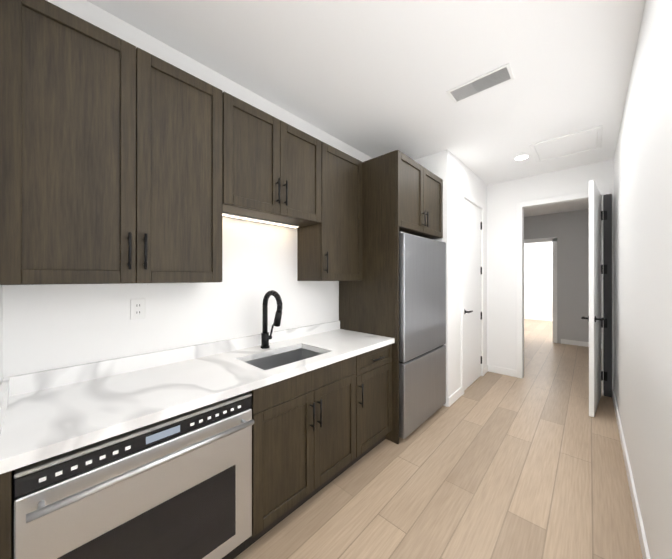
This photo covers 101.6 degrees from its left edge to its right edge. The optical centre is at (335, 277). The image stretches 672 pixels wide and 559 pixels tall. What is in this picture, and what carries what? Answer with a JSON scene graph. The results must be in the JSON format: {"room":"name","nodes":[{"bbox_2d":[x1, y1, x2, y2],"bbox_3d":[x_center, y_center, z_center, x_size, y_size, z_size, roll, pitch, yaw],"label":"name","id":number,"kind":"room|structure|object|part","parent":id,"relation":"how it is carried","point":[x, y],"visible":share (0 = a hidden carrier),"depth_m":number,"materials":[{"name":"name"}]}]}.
{"room":"kitchen","nodes":[
{"label":"kitchen","id":0,"kind":"room"},
{"bbox_2d":[0,285,2,384],"bbox_3d":[-1.201,0.005,0.879,0.820,2.846,0.120,0,0,43],"label":"wall","id":1,"kind":"structure","parent":0,"point":[1,332],"depth_m":1.17,"materials":[{"name":"white paint"}]},
{"bbox_2d":[3,0,372,377],"bbox_3d":[-1.176,0.005,1.598,0.120,2.846,5.370,0,0,43],"label":"wall","id":2,"kind":"structure","parent":0,"point":[49,326],"depth_m":1.69,"materials":[{"name":"white paint"}]},
{"bbox_2d":[0,0,221,284],"bbox_3d":[-1.046,-0.535,1.391,0.349,1.126,0.834,0,0,43],"label":"upper cabinet","id":3,"kind":"object","parent":2,"relation":"attached to","point":[110,158],"visible":1,"depth_m":1.21,"materials":[{"name":"brown wood"}]},
{"bbox_2d":[130,299,144,319],"bbox_3d":[-1.124,0.178,1.557,0.008,0.114,0.070,0,0,43],"label":"wall outlet plate","id":4,"kind":"object","parent":2,"relation":"attached to","point":[137,308],"visible":1,"depth_m":1.55,"materials":[{"name":"white plastic"}]},
{"bbox_2d":[222,92,320,227],"bbox_3d":[-0.487,-0.760,1.995,0.349,0.674,0.803,0,0,43],"label":"upper cabinet","id":5,"kind":"object","parent":2,"relation":"attached to","point":[271,168],"depth_m":1.85,"materials":[{"name":"brown wood"}]},
{"bbox_3d":[-0.567,-0.428,2.068,0.035,0.011,0.707,0,0,43],"label":"under-cabinet light strip","id":6,"kind":"part","parent":5,"relation":"part of","materials":[{"name":"white plastic"}]},
{"bbox_2d":[297,142,362,280],"bbox_3d":[-0.029,-0.533,2.490,0.349,1.126,0.538,0,0,43],"label":"upper cabinet","id":7,"kind":"object","parent":2,"relation":"attached to","point":[330,247],"visible":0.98,"depth_m":2.36,"materials":[{"name":"brown wood"}]},
{"bbox_2d":[87,0,645,216],"bbox_3d":[3.160,-1.465,4.283,3.800,0.100,15.200,0,0,43],"label":"ceiling","id":8,"kind":"structure","parent":0,"point":[373,78],"depth_m":1.81,"materials":[{"name":"white paint"}]},
{"bbox_2d":[447,63,514,103],"bbox_3d":[1.055,-1.412,2.015,0.410,0.008,0.190,0,0,43],"label":"ceiling vent","id":9,"kind":"object","parent":8,"relation":"in","point":[503,74],"visible":1,"depth_m":2.00,"materials":[{"name":"white plastic"}]},
{"bbox_2d":[514,155,528,160],"bbox_3d":[2.189,-1.412,3.234,0.150,0.006,0.150,0,0,43],"label":"recessed light","id":10,"kind":"object","parent":8,"relation":"in","point":[523,157],"visible":0.88,"depth_m":3.25,"materials":[{"name":"white plastic"}]},
{"bbox_2d":[530,125,602,162],"bbox_3d":[2.473,-1.409,2.951,0.560,0.012,0.590,0,0,43],"label":"panel","id":11,"kind":"object","parent":8,"relation":"attached to","point":[570,144],"visible":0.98,"depth_m":2.92,"materials":[{"name":"white paint"}]},
{"bbox_2d":[234,319,642,558],"bbox_3d":[3.160,1.471,4.280,3.800,0.080,15.200,0,0,43],"label":"floor","id":12,"kind":"structure","parent":0,"point":[530,464],"depth_m":1.87,"materials":[{"name":"brown wood"}]},
{"bbox_2d":[0,468,245,558],"bbox_3d":[-0.941,0.996,1.296,0.630,0.864,0.843,0,0,43],"label":"base cabinet","id":13,"kind":"object","parent":12,"relation":"on","point":[6,515],"visible":0.06,"depth_m":0.81,"materials":[{"name":"brown wood"}]},
{"bbox_2d":[14,392,253,558],"bbox_3d":[-0.874,0.946,1.270,0.628,0.720,0.782,0,0,43],"label":"built-in oven","id":14,"kind":"object","parent":13,"relation":"in","point":[178,486],"visible":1,"depth_m":1.06,"materials":[{"name":"silver metal"}]},
{"bbox_2d":[246,356,355,548],"bbox_3d":[-0.353,0.997,1.903,0.668,0.864,0.843,0,0,43],"label":"base cabinet","id":15,"kind":"object","parent":12,"relation":"on","point":[303,438],"visible":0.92,"depth_m":1.62,"materials":[{"name":"brown wood"}]},
{"bbox_2d":[0,321,394,473],"bbox_3d":[-0.477,0.501,1.782,0.652,0.123,2.187,0,0,43],"label":"countertop","id":16,"kind":"structure","parent":15,"relation":"on","point":[45,414],"depth_m":1.29,"materials":[{"name":"white stone"}]},
{"bbox_2d":[261,290,281,348],"bbox_3d":[-0.454,0.307,1.995,0.235,0.431,0.100,0,0,43],"label":"faucet","id":17,"kind":"object","parent":16,"relation":"on","point":[266,337],"visible":1,"depth_m":2.02,"materials":[{"name":"black metal"}]},
{"bbox_2d":[246,348,321,369],"bbox_3d":[-0.337,0.669,1.863,0.374,0.211,0.584,0,0,43],"label":"undermount sink","id":18,"kind":"object","parent":16,"relation":"in","point":[277,360],"visible":0.08,"depth_m":2.05,"materials":[{"name":"silver metal"}]},
{"bbox_2d":[349,344,391,466],"bbox_3d":[0.103,0.997,2.396,0.668,0.864,0.497,0,0,43],"label":"base cabinet","id":19,"kind":"object","parent":12,"relation":"on","point":[373,397],"visible":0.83,"depth_m":2.18,"materials":[{"name":"brown wood"}]},
{"bbox_2d":[339,150,442,443],"bbox_3d":[0.625,0.167,2.921,0.722,2.526,0.977,0,0,43],"label":"tall cabinet","id":20,"kind":"object","parent":12,"relation":"on","point":[402,192],"visible":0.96,"depth_m":2.50,"materials":[{"name":"brown wood"}]},
{"bbox_2d":[399,232,445,438],"bbox_3d":[0.642,0.515,2.916,0.698,1.830,0.925,0,0,43],"label":"refrigerator","id":21,"kind":"object","parent":12,"relation":"on","point":[422,329],"visible":0.58,"depth_m":2.56,"materials":[{"name":"grey metal"}]},
{"bbox_2d":[414,149,486,406],"bbox_3d":[1.544,0.008,3.906,0.738,2.846,1.713,0,0,43],"label":"wall","id":22,"kind":"structure","parent":0,"point":[456,175],"depth_m":3.18,"materials":[{"name":"white paint"}]},
{"bbox_2d":[448,387,461,406],"bbox_3d":[1.384,1.380,3.178,0.014,0.100,0.407,0,0,43],"label":"baseboard","id":23,"kind":"structure","parent":22,"relation":"attached to","point":[454,396],"depth_m":3.14,"materials":[{"name":"white paint"}]},
{"bbox_2d":[461,189,483,394],"bbox_3d":[1.847,0.181,3.675,0.020,2.500,0.950,0,0,43],"label":"door frame","id":24,"kind":"structure","parent":22,"relation":"attached to","point":[472,199],"depth_m":3.35,"materials":[{"name":"white paint"}]},
{"bbox_2d":[464,199,481,389],"bbox_3d":[1.845,0.214,3.675,0.106,2.418,0.802,0,0,43],"label":"closet door","id":25,"kind":"structure","parent":22,"relation":"in","point":[472,293],"depth_m":3.68,"materials":[{"name":"white paint"}]},
{"bbox_2d":[524,241,552,320],"bbox_3d":[7.344,0.013,8.803,3.800,2.846,0.120,0,0,43],"label":"wall","id":26,"kind":"structure","parent":0,"point":[538,287],"depth_m":9.21,"materials":[{"name":"white paint"}]},
{"bbox_2d":[487,159,613,388],"bbox_3d":[2.856,0.008,3.777,1.362,2.846,0.120,0,0,43],"label":"wall","id":27,"kind":"structure","parent":0,"point":[504,198],"depth_m":3.99,"materials":[{"name":"white paint"}]},
{"bbox_2d":[486,365,515,376],"bbox_3d":[2.451,1.381,4.060,0.382,0.100,0.014,0,0,43],"label":"baseboard","id":28,"kind":"structure","parent":27,"relation":"attached to","point":[500,370],"depth_m":4.05,"materials":[{"name":"white paint"}]},
{"bbox_2d":[516,188,609,395],"bbox_3d":[2.937,0.181,3.606,0.950,2.500,0.020,0,0,43],"label":"door frame","id":29,"kind":"structure","parent":27,"relation":"attached to","point":[519,205],"depth_m":3.90,"materials":[{"name":"white paint"}]},
{"bbox_2d":[581,180,604,416],"bbox_3d":[2.912,0.213,3.074,0.815,2.418,0.171,0,0,-42],"label":"hall door","id":30,"kind":"structure","parent":27,"relation":"in","point":[594,319],"depth_m":2.82,"materials":[{"name":"white paint"}]},
{"bbox_2d":[603,194,611,396],"bbox_3d":[3.263,0.215,3.290,0.073,2.430,0.002,0,0,43],"label":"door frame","id":31,"kind":"structure","parent":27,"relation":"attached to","point":[607,279],"depth_m":3.29,"materials":[{"name":"black metal"}]},
{"bbox_2d":[524,207,601,343],"bbox_3d":[4.813,0.010,6.104,1.650,2.846,0.120,0,0,43],"label":"wall","id":32,"kind":"structure","parent":0,"point":[569,230],"depth_m":5.85,"materials":[{"name":"grey paint"}]},
{"bbox_2d":[561,339,601,348],"bbox_3d":[5.116,1.383,5.731,0.640,0.100,0.014,0,0,43],"label":"baseboard","id":33,"kind":"structure","parent":32,"relation":"attached to","point":[563,341],"depth_m":5.78,"materials":[{"name":"white paint"}]},
{"bbox_2d":[614,0,671,558],"bbox_3d":[2.433,0.006,2.230,0.120,2.846,11.200,0,0,43],"label":"wall","id":34,"kind":"structure","parent":0,"point":[643,273],"depth_m":1.36,"materials":[{"name":"white paint"}]},
{"bbox_2d":[612,389,650,558],"bbox_3d":[0.939,1.378,0.712,0.014,0.100,6.943,0,0,43],"label":"baseboard","id":35,"kind":"structure","parent":34,"relation":"attached to","point":[641,532],"depth_m":1.72,"materials":[{"name":"white paint"}]}
]}

